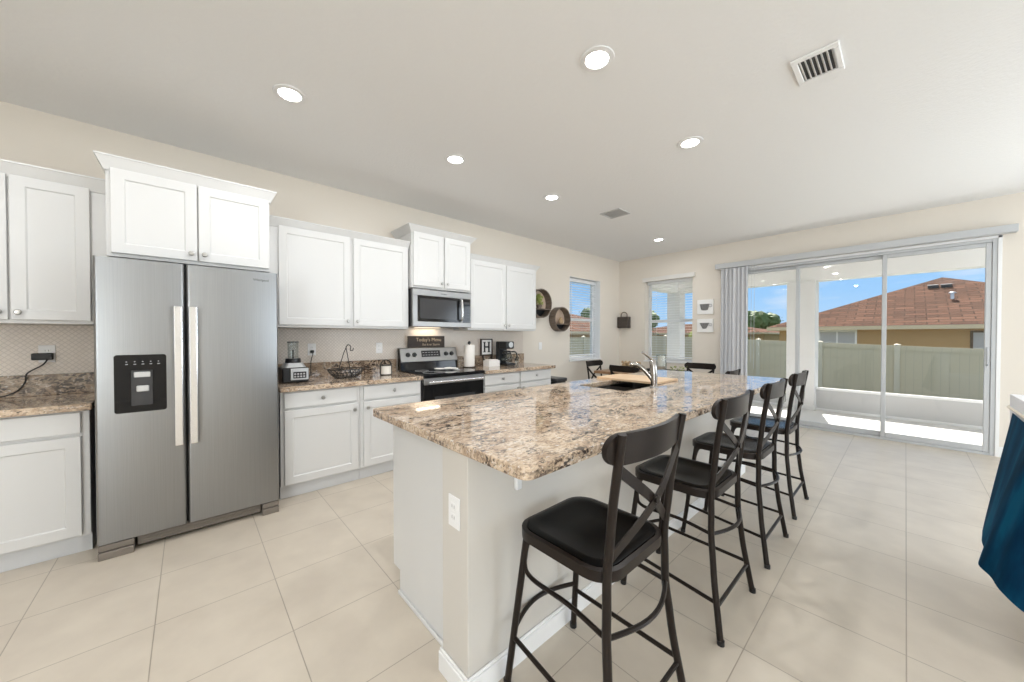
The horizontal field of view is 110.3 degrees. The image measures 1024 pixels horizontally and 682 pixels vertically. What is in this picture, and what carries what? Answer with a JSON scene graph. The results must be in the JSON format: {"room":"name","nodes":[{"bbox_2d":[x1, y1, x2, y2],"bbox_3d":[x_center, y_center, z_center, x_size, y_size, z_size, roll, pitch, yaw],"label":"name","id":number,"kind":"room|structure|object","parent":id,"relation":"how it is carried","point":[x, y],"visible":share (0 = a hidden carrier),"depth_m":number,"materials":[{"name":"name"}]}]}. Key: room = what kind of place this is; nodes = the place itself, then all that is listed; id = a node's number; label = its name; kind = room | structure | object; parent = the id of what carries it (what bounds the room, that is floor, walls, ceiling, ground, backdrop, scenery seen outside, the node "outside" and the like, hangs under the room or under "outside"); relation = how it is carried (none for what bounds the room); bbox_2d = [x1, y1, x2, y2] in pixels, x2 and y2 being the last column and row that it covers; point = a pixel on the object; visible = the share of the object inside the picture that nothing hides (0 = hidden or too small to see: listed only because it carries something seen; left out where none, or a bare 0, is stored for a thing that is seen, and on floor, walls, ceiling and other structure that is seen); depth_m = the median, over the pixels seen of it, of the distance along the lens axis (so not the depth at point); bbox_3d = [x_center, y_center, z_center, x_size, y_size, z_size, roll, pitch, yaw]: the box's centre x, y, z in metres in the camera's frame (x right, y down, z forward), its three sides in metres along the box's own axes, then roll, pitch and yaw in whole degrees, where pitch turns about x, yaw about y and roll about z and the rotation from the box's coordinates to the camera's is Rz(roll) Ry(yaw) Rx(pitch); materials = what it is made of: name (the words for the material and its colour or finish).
{"room":"kitchen","nodes":[
{"label":"kitchen","id":0,"kind":"room"},
{"bbox_2d":[0,101,619,381],"bbox_3d":[-1.621,-0.154,3.935,10.480,2.812,0.200,-1,1,-42],"label":"wall","id":1,"kind":"structure","parent":0,"point":[27,135],"depth_m":3.65,"materials":[{"name":"beige paint"}]},
{"bbox_2d":[0,353,53,397],"bbox_3d":[-3.247,0.227,2.259,0.043,0.287,0.422,1,1,40],"label":"plug adapter","id":2,"kind":"object","parent":1,"relation":"attached to","point":[34,356],"visible":1,"depth_m":2.36,"materials":[{"name":"black"}]},
{"bbox_2d":[38,345,55,362],"bbox_3d":[-3.143,0.086,2.409,0.072,0.116,0.008,-1,1,-42],"label":"wall outlet","id":3,"kind":"object","parent":1,"relation":"attached to","point":[41,348],"visible":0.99,"depth_m":2.41,"materials":[{"name":"white plastic"}]},
{"bbox_2d":[0,159,107,324],"bbox_3d":[-3.173,-0.582,2.137,1.073,0.952,0.372,-1,1,-42],"label":"upper cabinet","id":4,"kind":"object","parent":1,"relation":"attached to","point":[53,222],"visible":0.88,"depth_m":2.21,"materials":[{"name":"white paint"}]},
{"bbox_2d":[93,150,276,272],"bbox_3d":[-2.362,-0.834,2.666,0.920,0.610,0.672,-1,1,-42],"label":"upper cabinet","id":5,"kind":"object","parent":1,"relation":"attached to","point":[158,213],"visible":0.96,"depth_m":2.39,"materials":[{"name":"white paint"}]},
{"bbox_2d":[0,325,522,375],"bbox_3d":[-1.753,0.098,3.678,5.175,0.475,0.006,-1,1,-42],"label":"backsplash","id":6,"kind":"structure","parent":1,"relation":"attached to","point":[74,344],"depth_m":3.40,"materials":[{"name":"beige tile"}]},
{"bbox_2d":[308,343,315,354],"bbox_3d":[-1.957,0.083,3.482,0.072,0.116,0.008,-1,1,-42],"label":"wall outlet","id":7,"kind":"object","parent":1,"relation":"attached to","point":[310,346],"visible":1,"depth_m":3.48,"materials":[{"name":"white plastic"}]},
{"bbox_2d":[269,215,409,329],"bbox_3d":[-1.676,-0.587,3.492,1.278,0.926,0.372,-1,1,-42],"label":"upper cabinet","id":8,"kind":"object","parent":1,"relation":"attached to","point":[328,277],"visible":0.95,"depth_m":3.33,"materials":[{"name":"white paint"}]},
{"bbox_2d":[391,223,476,292],"bbox_3d":[-0.892,-0.903,4.147,0.878,0.655,0.448,-1,1,-42],"label":"upper cabinet","id":9,"kind":"object","parent":1,"relation":"attached to","point":[439,260],"visible":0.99,"depth_m":3.97,"materials":[{"name":"white paint"}]},
{"bbox_2d":[408,288,470,327],"bbox_3d":[-0.883,-0.363,4.144,0.754,0.412,0.459,-1,1,-42],"label":"microwave","id":10,"kind":"object","parent":9,"relation":"attached to","point":[426,308],"visible":0.99,"depth_m":3.98,"materials":[{"name":"grey metal"}]},
{"bbox_2d":[453,253,539,330],"bbox_3d":[-0.174,-0.604,4.852,1.236,0.926,0.372,-1,1,-42],"label":"upper cabinet","id":11,"kind":"object","parent":1,"relation":"attached to","point":[503,292],"visible":0.94,"depth_m":4.68,"materials":[{"name":"white paint"}]},
{"bbox_2d":[536,289,551,317],"bbox_3d":[0.425,-0.584,5.558,0.450,0.450,0.129,-1,1,-42],"label":"round wall shelf","id":12,"kind":"object","parent":1,"relation":"attached to","point":[544,311],"visible":0.59,"depth_m":5.65,"materials":[{"name":"brown wood"}]},
{"bbox_2d":[536,294,542,307],"bbox_3d":[0.430,-0.623,5.547,0.166,0.238,0.129,-1,1,-42],"label":"potted plant","id":13,"kind":"object","parent":12,"relation":"on","point":[538,296],"visible":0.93,"depth_m":5.53,"materials":[{"name":"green plant"}]},
{"bbox_2d":[549,307,570,330],"bbox_3d":[0.792,-0.358,5.893,0.400,0.400,0.129,-1,1,-42],"label":"round wall shelf","id":14,"kind":"object","parent":1,"relation":"attached to","point":[556,313],"visible":0.98,"depth_m":5.93,"materials":[{"name":"brown wood"}]},
{"bbox_2d":[570,285,593,358],"bbox_3d":[1.220,-0.400,6.604,0.920,1.455,0.050,-1,1,-42],"label":"window","id":15,"kind":"structure","parent":1,"relation":"in","point":[592,289],"depth_m":6.87,"materials":[{"name":"white plastic"}]},
{"bbox_2d":[570,278,595,355],"bbox_3d":[1.260,-0.427,6.561,0.896,1.383,0.079,-1,1,-42],"label":"window blind","id":16,"kind":"object","parent":15,"relation":"attached to","point":[574,281],"visible":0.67,"depth_m":6.58,"materials":[{"name":"white plastic"}]},
{"bbox_2d":[570,276,599,357],"bbox_3d":[1.288,-0.400,6.530,0.920,1.453,0.147,-1,1,-42],"label":"trim","id":17,"kind":"structure","parent":1,"relation":"attached to","point":[596,335],"depth_m":6.83,"materials":[{"name":"white paint"}]},
{"bbox_2d":[569,358,600,361],"bbox_3d":[1.301,0.340,6.525,0.960,0.027,0.150,-1,1,-42],"label":"trim","id":18,"kind":"structure","parent":1,"relation":"attached to","point":[582,359],"depth_m":6.43,"materials":[{"name":"white paint"}]},
{"bbox_2d":[0,0,1023,261],"bbox_3d":[1.200,-1.579,0.800,10.480,0.120,8.606,-1,1,-42],"label":"ceiling","id":19,"kind":"structure","parent":0,"point":[925,110],"depth_m":2.24,"materials":[{"name":"white paint"}]},
{"bbox_2d":[272,84,306,103],"bbox_3d":[-1.382,-1.533,2.216,0.184,0.008,0.184,-1,1,-42],"label":"recessed light","id":20,"kind":"object","parent":19,"relation":"in","point":[288,93],"visible":1,"depth_m":2.21,"materials":[{"name":"white paint"}]},
{"bbox_2d":[444,154,465,164],"bbox_3d":[-0.482,-1.543,3.031,0.184,0.008,0.184,-1,1,-42],"label":"recessed light","id":21,"kind":"object","parent":19,"relation":"in","point":[456,159],"visible":1,"depth_m":3.02,"materials":[{"name":"white paint"}]},
{"bbox_2d":[543,194,559,200],"bbox_3d":[0.432,-1.554,3.858,0.184,0.008,0.184,-1,1,-42],"label":"recessed light","id":22,"kind":"object","parent":19,"relation":"in","point":[550,197],"visible":1,"depth_m":3.86,"materials":[{"name":"white paint"}]},
{"bbox_2d":[580,45,614,71],"bbox_3d":[0.462,-1.529,1.936,0.184,0.008,0.184,-1,1,-42],"label":"recessed light","id":23,"kind":"object","parent":19,"relation":"in","point":[597,58],"visible":1,"depth_m":1.93,"materials":[{"name":"white paint"}]},
{"bbox_2d":[600,208,630,218],"bbox_3d":[1.263,-1.560,4.367,0.260,0.010,0.270,-1,1,-42],"label":"ceiling vent","id":24,"kind":"object","parent":19,"relation":"in","point":[618,212],"visible":1,"depth_m":4.37,"materials":[{"name":"grey metal"}]},
{"bbox_2d":[677,136,702,148],"bbox_3d":[1.385,-1.540,2.772,0.184,0.008,0.184,-1,1,-42],"label":"recessed light","id":25,"kind":"object","parent":19,"relation":"in","point":[693,141],"visible":1,"depth_m":2.77,"materials":[{"name":"white paint"}]},
{"bbox_2d":[790,40,844,86],"bbox_3d":[1.696,-1.528,1.976,0.277,0.012,0.200,-1,1,-42],"label":"ceiling vent","id":26,"kind":"object","parent":19,"relation":"in","point":[827,60],"visible":1,"depth_m":1.97,"materials":[{"name":"white plastic"}]},
{"bbox_2d":[0,427,1023,681],"bbox_3d":[1.200,1.352,0.838,10.480,0.120,8.606,-1,1,-42],"label":"floor","id":27,"kind":"structure","parent":0,"point":[877,576],"depth_m":1.75,"materials":[{"name":"beige tile"}]},
{"bbox_2d":[0,407,96,572],"bbox_3d":[-3.089,0.845,2.043,0.948,0.862,0.652,-1,1,-42],"label":"base cabinet","id":28,"kind":"object","parent":27,"relation":"on","point":[48,461],"visible":0.81,"depth_m":2.04,"materials":[{"name":"white paint"}]},
{"bbox_2d":[0,372,94,417],"bbox_3d":[-3.091,0.322,2.035,0.983,0.182,0.652,-1,1,-42],"label":"countertop","id":29,"kind":"structure","parent":28,"relation":"on","point":[66,392],"depth_m":2.32,"materials":[{"name":"beige stone"}]},
{"bbox_2d":[93,255,278,561],"bbox_3d":[-2.302,0.386,2.608,0.895,1.766,0.811,-1,1,-42],"label":"refrigerator","id":30,"kind":"object","parent":27,"relation":"on","point":[186,359],"visible":1,"depth_m":2.28,"materials":[{"name":"grey metal"}]},
{"bbox_2d":[278,386,359,499],"bbox_3d":[-1.787,0.830,3.222,0.610,0.862,0.652,-1,1,-42],"label":"base cabinet","id":31,"kind":"object","parent":27,"relation":"on","point":[319,430],"visible":0.95,"depth_m":2.98,"materials":[{"name":"white paint"}]},
{"bbox_2d":[278,359,422,392],"bbox_3d":[-1.565,0.304,3.416,1.229,0.182,0.652,-1,1,-42],"label":"countertop","id":32,"kind":"structure","parent":31,"relation":"on","point":[320,378],"depth_m":3.46,"materials":[{"name":"beige stone"}]},
{"bbox_2d":[278,341,313,382],"bbox_3d":[-1.963,0.179,3.228,0.253,0.354,0.466,0,1,-23],"label":"blender","id":33,"kind":"object","parent":32,"relation":"on","point":[293,370],"visible":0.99,"depth_m":3.07,"materials":[{"name":"black plastic"}]},
{"bbox_2d":[327,344,368,378],"bbox_3d":[-1.585,0.192,3.464,0.392,0.321,0.254,-1,1,-42],"label":"wire basket","id":34,"kind":"object","parent":32,"relation":"on","point":[351,375],"visible":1,"depth_m":3.43,"materials":[{"name":"grey metal"}]},
{"bbox_2d":[327,367,363,378],"bbox_3d":[-1.606,0.309,3.447,0.337,0.088,0.254,-1,1,-42],"label":"bowl","id":35,"kind":"object","parent":34,"relation":"on","point":[351,375],"depth_m":3.41,"materials":[{"name":"grey metal"}]},
{"bbox_2d":[380,359,391,374],"bbox_3d":[-1.310,0.270,3.701,0.130,0.161,0.124,-1,1,-42],"label":"candle holder","id":36,"kind":"object","parent":32,"relation":"on","point":[385,369],"visible":1,"depth_m":3.66,"materials":[{"name":"white glass"}]},
{"bbox_2d":[381,366,390,373],"bbox_3d":[-1.310,0.296,3.701,0.104,0.090,0.104,-1,1,-42],"label":"candle","id":37,"kind":"object","parent":36,"relation":"on","point":[384,369],"depth_m":3.66,"materials":[{"name":"white wax"}]},
{"bbox_2d":[359,380,420,478],"bbox_3d":[-1.335,0.825,3.631,0.604,0.862,0.652,-1,1,-42],"label":"base cabinet","id":38,"kind":"object","parent":27,"relation":"on","point":[376,434],"visible":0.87,"depth_m":3.33,"materials":[{"name":"white paint"}]},
{"bbox_2d":[398,347,484,401],"bbox_3d":[-0.797,0.666,4.064,0.764,1.168,0.678,-1,1,-42],"label":"range","id":39,"kind":"object","parent":27,"relation":"on","point":[435,384],"visible":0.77,"depth_m":4.01,"materials":[{"name":"grey metal"}]},
{"bbox_2d":[407,336,444,347],"bbox_3d":[-1.024,0.009,4.276,0.484,0.139,0.022,-1,1,-42],"label":"wooden sign","id":40,"kind":"object","parent":39,"relation":"on","point":[412,341],"visible":1,"depth_m":4.25,"materials":[{"name":"brown wood"}]},
{"bbox_2d":[399,367,484,377],"bbox_3d":[-0.795,0.351,4.057,0.764,0.028,0.605,-1,1,-42],"label":"cooktop","id":41,"kind":"object","parent":39,"relation":"in","point":[427,372],"depth_m":3.95,"materials":[{"name":"black glass"}]},
{"bbox_2d":[483,371,518,392],"bbox_3d":[-0.316,0.813,4.553,0.588,0.862,0.652,-1,1,-42],"label":"base cabinet","id":42,"kind":"object","parent":27,"relation":"on","point":[495,382],"visible":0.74,"depth_m":4.32,"materials":[{"name":"white paint"}]},
{"bbox_2d":[457,353,555,373],"bbox_3d":[-0.073,0.286,4.766,1.247,0.182,0.652,-1,1,-42],"label":"countertop","id":43,"kind":"structure","parent":42,"relation":"on","point":[521,366],"depth_m":4.72,"materials":[{"name":"beige stone"}]},
{"bbox_2d":[462,341,475,367],"bbox_3d":[-0.540,0.170,4.504,0.170,0.340,0.170,-1,1,-42],"label":"paper towel holder","id":44,"kind":"object","parent":43,"relation":"on","point":[469,350],"visible":0.98,"depth_m":4.45,"materials":[{"name":"white paper"}]},
{"bbox_2d":[480,339,492,359],"bbox_3d":[-0.333,0.152,4.878,0.200,0.365,0.076,-1,1,-42],"label":"frame","id":45,"kind":"object","parent":43,"relation":"on","point":[486,345],"visible":0.95,"depth_m":4.89,"materials":[{"name":"black wood"}]},
{"bbox_2d":[483,359,499,366],"bbox_3d":[-0.273,0.291,4.761,0.180,0.092,0.130,-1,1,-42],"label":"box","id":46,"kind":"object","parent":43,"relation":"on","point":[487,362],"visible":0.99,"depth_m":4.71,"materials":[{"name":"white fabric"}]},
{"bbox_2d":[496,341,517,365],"bbox_3d":[-0.074,0.170,4.893,0.194,0.330,0.249,-1,1,-42],"label":"coffee maker","id":47,"kind":"object","parent":43,"relation":"on","point":[501,346],"visible":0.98,"depth_m":4.86,"materials":[{"name":"black plastic"}]},
{"bbox_2d":[519,368,550,387],"bbox_3d":[0.130,0.808,4.957,0.609,0.862,0.652,-1,1,-42],"label":"base cabinet","id":48,"kind":"object","parent":27,"relation":"on","point":[530,378],"visible":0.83,"depth_m":4.71,"materials":[{"name":"white paint"}]},
{"bbox_2d":[551,376,566,383],"bbox_3d":[0.600,0.881,5.175,0.240,0.710,0.330,-1,1,-42],"label":"trash bin","id":49,"kind":"object","parent":27,"relation":"on","point":[554,379],"visible":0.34,"depth_m":5.04,"materials":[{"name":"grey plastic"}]},
{"bbox_2d":[393,382,744,681],"bbox_3d":[0.814,0.826,2.576,3.231,0.886,0.971,-1,1,-42],"label":"kitchen island","id":50,"kind":"object","parent":27,"relation":"on","point":[461,585],"visible":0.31,"depth_m":1.48,"materials":[{"name":"white paint"}]},
{"bbox_2d":[448,493,459,530],"bbox_3d":[-0.214,0.631,1.314,0.008,0.116,0.072,-1,1,-42],"label":"wall outlet","id":51,"kind":"object","parent":50,"relation":"attached to","point":[454,502],"visible":1,"depth_m":1.31,"materials":[{"name":"white plastic"}]},
{"bbox_2d":[373,370,780,480],"bbox_3d":[0.865,0.364,2.539,3.277,0.038,1.163,-1,1,-42],"label":"island countertop","id":52,"kind":"structure","parent":50,"relation":"on","point":[529,433],"depth_m":1.70,"materials":[{"name":"beige stone"}]},
{"bbox_2d":[596,382,659,390],"bbox_3d":[0.952,0.470,2.887,0.814,0.181,0.398,-1,1,-42],"label":"sink","id":53,"kind":"object","parent":52,"relation":"in","point":[626,386],"visible":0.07,"depth_m":3.17,"materials":[{"name":"metal"}]},
{"bbox_2d":[596,386,634,390],"bbox_3d":[0.798,0.472,2.748,0.399,0.181,0.398,-1,1,-42],"label":"basin","id":54,"kind":"object","parent":53,"relation":"in","point":[605,387],"depth_m":2.95,"materials":[{"name":"grey metal"}]},
{"bbox_2d":[610,382,659,388],"bbox_3d":[1.106,0.468,3.026,0.399,0.181,0.398,-1,1,-42],"label":"basin","id":55,"kind":"object","parent":53,"relation":"in","point":[627,385],"depth_m":3.21,"materials":[{"name":"grey metal"}]},
{"bbox_2d":[597,374,677,383],"bbox_3d":[1.089,0.328,3.123,0.400,0.016,0.562,-1,1,-42],"label":"cutting board","id":56,"kind":"object","parent":52,"relation":"on","point":[618,377],"visible":0.84,"depth_m":3.05,"materials":[{"name":"brown wood"}]},
{"bbox_2d":[629,351,657,387],"bbox_3d":[0.975,0.209,2.636,0.201,0.268,0.072,0,1,24],"label":"faucet","id":57,"kind":"object","parent":52,"relation":"on","point":[652,375],"visible":1,"depth_m":2.61,"materials":[{"name":"grey metal"}]},
{"bbox_2d":[586,360,602,378],"bbox_3d":[1.578,0.782,6.016,0.492,0.887,0.536,-1,1,-42],"label":"dining chair","id":58,"kind":"object","parent":27,"relation":"on","point":[593,362],"visible":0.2,"depth_m":6.20,"materials":[{"name":"brown metal"}]},
{"bbox_2d":[503,412,686,681],"bbox_3d":[0.282,0.767,1.293,0.492,1.037,0.538,-1,1,-42],"label":"counter stool","id":59,"kind":"object","parent":27,"relation":"on","point":[600,542],"visible":1,"depth_m":1.18,"materials":[{"name":"brown metal"}]},
{"bbox_2d":[594,369,642,374],"bbox_3d":[2.220,0.854,5.352,0.940,0.760,1.700,-1,1,-42],"label":"dining table","id":60,"kind":"object","parent":27,"relation":"on","point":[605,371],"visible":0.08,"depth_m":5.52,"materials":[{"name":"brown wood"}]},
{"bbox_3d":[2.224,0.446,5.149,0.200,0.059,0.600,-1,1,-42],"label":"tray","id":61,"kind":"object","parent":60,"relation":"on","visible":0},
{"bbox_2d":[656,355,664,369],"bbox_3d":[2.177,0.325,5.199,0.156,0.258,0.156,-1,1,-42],"label":"candle","id":62,"kind":"object","parent":61,"relation":"on","point":[661,359],"visible":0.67,"depth_m":5.16,"materials":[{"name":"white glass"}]},
{"bbox_2d":[609,365,638,374],"bbox_3d":[1.760,0.791,5.272,0.536,0.887,0.492,-1,1,-42],"label":"dining chair","id":63,"kind":"object","parent":27,"relation":"on","point":[616,368],"visible":0.1,"depth_m":5.08,"materials":[{"name":"brown metal"}]},
{"bbox_2d":[621,389,755,647],"bbox_3d":[0.888,0.760,1.837,0.492,1.037,0.538,-1,1,-42],"label":"counter stool","id":64,"kind":"object","parent":27,"relation":"on","point":[695,478],"visible":0.78,"depth_m":1.67,"materials":[{"name":"brown metal"}]},
{"bbox_2d":[684,362,715,372],"bbox_3d":[2.787,0.789,5.447,0.536,0.887,0.492,-1,1,-42],"label":"dining chair","id":65,"kind":"object","parent":27,"relation":"on","point":[712,367],"visible":0.12,"depth_m":5.61,"materials":[{"name":"black wood"}]},
{"bbox_2d":[725,369,740,374],"bbox_3d":[2.604,0.800,4.615,0.492,0.887,0.536,-1,1,-42],"label":"dining chair","id":66,"kind":"object","parent":27,"relation":"on","point":[735,372],"visible":0.07,"depth_m":4.38,"materials":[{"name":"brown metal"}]},
{"bbox_2d":[681,378,788,569],"bbox_3d":[1.442,0.754,2.336,0.492,1.037,0.538,-1,1,-42],"label":"counter stool","id":67,"kind":"object","parent":27,"relation":"on","point":[758,449],"visible":0.85,"depth_m":2.19,"materials":[{"name":"brown metal"}]},
{"bbox_2d":[721,370,808,519],"bbox_3d":[2.021,0.747,2.873,0.492,1.037,0.538,-1,1,-42],"label":"counter stool","id":68,"kind":"object","parent":27,"relation":"on","point":[787,427],"visible":0.73,"depth_m":2.69,"materials":[{"name":"brown metal"}]},
{"bbox_2d":[1006,394,1023,421],"bbox_3d":[2.593,0.783,1.332,0.800,1.005,0.810,-1,1,-42],"label":"armchair","id":69,"kind":"object","parent":27,"relation":"on","point":[1016,406],"visible":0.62,"depth_m":1.73,"materials":[{"name":"white fabric"}]},
{"bbox_2d":[978,413,1023,611],"bbox_3d":[2.161,0.738,1.498,0.347,0.830,0.790,0,1,25],"label":"throw blanket","id":70,"kind":"object","parent":69,"relation":"on","point":[1001,558],"visible":1,"depth_m":1.46,"materials":[{"name":"blue fabric"}]},
{"bbox_2d":[619,192,1023,446],"bbox_3d":[5.011,-0.158,4.268,0.200,2.812,8.206,-1,1,-42],"label":"wall","id":71,"kind":"structure","parent":0,"point":[1006,209],"depth_m":4.79,"materials":[{"name":"beige paint"}]},
{"bbox_2d":[617,312,630,327],"bbox_3d":[2.233,-0.421,7.101,0.109,0.325,0.230,-1,1,-42],"label":"basket","id":72,"kind":"object","parent":71,"relation":"attached to","point":[622,322],"visible":1,"depth_m":7.05,"materials":[{"name":"brown wood"}]},
{"bbox_2d":[643,360,691,363],"bbox_3d":[2.882,0.385,6.559,0.150,0.027,0.910,-1,1,-42],"label":"trim","id":73,"kind":"structure","parent":71,"relation":"attached to","point":[679,362],"depth_m":6.47,"materials":[{"name":"white paint"}]},
{"bbox_2d":[642,272,695,282],"bbox_3d":[2.829,-1.152,6.478,0.049,0.077,0.950,-1,1,-42],"label":"blind valance","id":74,"kind":"object","parent":71,"relation":"attached to","point":[691,274],"visible":1,"depth_m":6.43,"materials":[{"name":"white"}]},
{"bbox_2d":[648,285,691,361],"bbox_3d":[2.967,-0.378,6.627,0.050,1.500,0.870,-1,1,-42],"label":"window","id":75,"kind":"structure","parent":71,"relation":"in","point":[650,319],"depth_m":6.86,"materials":[{"name":"white plastic"}]},
{"bbox_2d":[648,277,692,358],"bbox_3d":[2.908,-0.409,6.573,0.058,1.429,0.846,-1,1,-42],"label":"window blind","id":76,"kind":"object","parent":75,"relation":"attached to","point":[656,283],"visible":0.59,"depth_m":6.55,"materials":[{"name":"white plastic"}]},
{"bbox_2d":[697,299,713,314],"bbox_3d":[3.261,-0.575,6.013,0.044,0.245,0.250,-1,1,-42],"label":"picture","id":77,"kind":"object","parent":71,"relation":"attached to","point":[703,306],"visible":1,"depth_m":5.99,"materials":[{"name":"white paper"}]},
{"bbox_2d":[700,304,711,309],"bbox_3d":[3.260,-0.570,5.990,0.012,0.108,0.194,-1,1,-42],"label":"cup","id":78,"kind":"object","parent":77,"relation":"on","point":[702,306],"depth_m":5.98,"materials":[{"name":"grey"}]},
{"bbox_2d":[697,319,713,331],"bbox_3d":[3.261,-0.260,6.017,0.044,0.225,0.250,-1,1,-42],"label":"picture","id":79,"kind":"object","parent":71,"relation":"attached to","point":[703,325],"visible":1,"depth_m":6.00,"materials":[{"name":"white paper"}]},
{"bbox_2d":[700,323,711,328],"bbox_3d":[3.260,-0.255,5.994,0.012,0.099,0.194,-1,1,-42],"label":"cup","id":80,"kind":"object","parent":79,"relation":"on","point":[702,325],"depth_m":5.99,"materials":[{"name":"grey"}]},
{"bbox_2d":[715,223,1018,375],"bbox_3d":[4.313,-0.012,4.798,0.095,2.445,2.875,-1,1,-42],"label":"vertical blind","id":81,"kind":"object","parent":71,"relation":"attached to","point":[734,275],"visible":0.76,"depth_m":5.55,"materials":[{"name":"grey fabric"}]},
{"bbox_2d":[748,238,997,455],"bbox_3d":[4.400,0.057,4.874,0.175,2.365,2.640,-1,1,-42],"label":"door","id":82,"kind":"structure","parent":71,"relation":"in","point":[987,447],"depth_m":4.23,"materials":[{"name":"grey metal"}]},
{"bbox_2d":[748,235,1002,454],"bbox_3d":[4.366,0.044,4.824,0.012,2.392,2.668,-1,1,-42],"label":"trim","id":83,"kind":"structure","parent":71,"relation":"attached to","point":[1000,237],"depth_m":3.85,"materials":[{"name":"white paint"}]},
{"bbox_2d":[994,446,1002,456],"bbox_3d":[4.936,1.194,4.207,0.014,0.110,8.190,-1,1,-42],"label":"baseboard","id":84,"kind":"structure","parent":71,"relation":"attached to","point":[998,450],"depth_m":3.85,"materials":[{"name":"white paint"}]},
{"bbox_2d":[750,402,981,444],"bbox_3d":[5.977,1.348,5.023,2.220,0.120,8.400,-1,1,-42],"label":"floor","id":85,"kind":"structure","parent":0,"point":[904,427],"depth_m":5.41,"materials":[{"name":"concrete"}]},
{"bbox_2d":[667,293,684,358],"bbox_3d":[3.914,0.056,8.508,0.340,2.375,0.340,-1,1,-42],"label":"column","id":86,"kind":"structure","parent":85,"relation":"on","point":[679,347],"depth_m":8.39,"materials":[{"name":"white paint"}]},
{"bbox_2d":[652,282,677,293],"bbox_3d":[3.142,-1.271,7.839,1.840,0.295,0.230,-1,1,-42],"label":"beam","id":87,"kind":"structure","parent":86,"relation":"on","point":[674,284],"depth_m":8.07,"materials":[{"name":"white"}]},
{"bbox_2d":[753,393,784,405],"bbox_3d":[4.662,0.992,7.645,0.065,0.525,1.940,-1,1,-42],"label":"kickplate","id":88,"kind":"object","parent":85,"relation":"on","point":[756,399],"visible":0.02,"depth_m":7.20,"materials":[{"name":"grey"}]},
{"bbox_2d":[784,280,818,410],"bbox_3d":[5.535,0.078,6.792,0.440,2.375,0.460,-1,1,-42],"label":"column","id":89,"kind":"structure","parent":85,"relation":"on","point":[809,290],"depth_m":6.62,"materials":[{"name":"white paint"}]},
{"bbox_2d":[678,247,985,293],"bbox_3d":[6.645,-1.242,5.548,0.280,0.295,8.330,-1,1,-42],"label":"beam","id":90,"kind":"structure","parent":89,"relation":"on","point":[969,258],"depth_m":5.97,"materials":[{"name":"white"}]},
{"bbox_2d":[816,387,982,428],"bbox_3d":[7.399,1.086,4.621,0.065,0.415,5.300,-1,1,-42],"label":"wall","id":91,"kind":"structure","parent":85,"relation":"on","point":[968,413],"depth_m":5.75,"materials":[{"name":"grey concrete"}]},
{"label":"outside","id":92,"kind":"structure","parent":0,"visible":0},
{"bbox_3d":[18.886,1.871,23.865,120.000,0.150,130.000,-1,1,-42],"label":"ground","id":93,"kind":"structure","parent":92,"visible":0},
{"bbox_2d":[570,314,589,337],"bbox_3d":[0.093,-0.600,27.460,17.000,4.698,13.400,-1,1,-42],"label":"house","id":94,"kind":"structure","parent":93,"relation":"on","point":[579,330],"depth_m":23.30,"materials":[{"name":"paint"}]},
{"bbox_2d":[570,336,589,356],"bbox_3d":[0.163,0.874,12.319,14.920,2.140,0.200,-1,1,-42],"label":"fence","id":95,"kind":"object","parent":93,"relation":"on","point":[580,343],"visible":0.07,"depth_m":14.70,"materials":[{"name":"beige plastic"}]},
{"bbox_2d":[580,307,589,317],"bbox_3d":[9.056,-1.176,40.459,4.318,5.527,4.093,-1,1,-42],"label":"broadleaf tree","id":96,"kind":"object","parent":93,"relation":"on","point":[587,314],"visible":0.06,"depth_m":39.18,"materials":[{"name":"green plant"}]},
{"bbox_2d":[652,311,659,335],"bbox_3d":[11.119,-0.591,32.487,4.045,4.564,4.332,-1,1,-42],"label":"broadleaf tree","id":97,"kind":"object","parent":93,"relation":"on","point":[654,314],"visible":0.03,"depth_m":31.61,"materials":[{"name":"green plant"}]},
{"bbox_2d":[652,324,778,340],"bbox_3d":[23.843,-0.329,45.185,12.000,3.700,17.000,-1,1,-42],"label":"house","id":98,"kind":"structure","parent":93,"relation":"on","point":[766,335],"depth_m":38.25,"materials":[{"name":"paint"}]},
{"bbox_2d":[748,310,783,328],"bbox_3d":[35.575,-1.690,52.932,7.457,6.259,8.767,-1,1,-42],"label":"broadleaf tree","id":99,"kind":"object","parent":93,"relation":"on","point":[756,319],"visible":0.35,"depth_m":50.20,"materials":[{"name":"green plant"}]},
{"bbox_2d":[652,335,983,399],"bbox_3d":[11.159,0.835,11.549,0.170,2.238,16.280,-1,1,-42],"label":"fence","id":100,"kind":"object","parent":93,"relation":"on","point":[946,372],"visible":0.3,"depth_m":11.04,"materials":[{"name":"beige plastic"}]},
{"bbox_2d":[767,277,984,348],"bbox_3d":[21.564,-0.662,17.893,12.000,5.068,12.000,-1,1,-42],"label":"house","id":101,"kind":"structure","parent":93,"relation":"on","point":[940,312],"depth_m":15.71,"materials":[{"name":"tile"}]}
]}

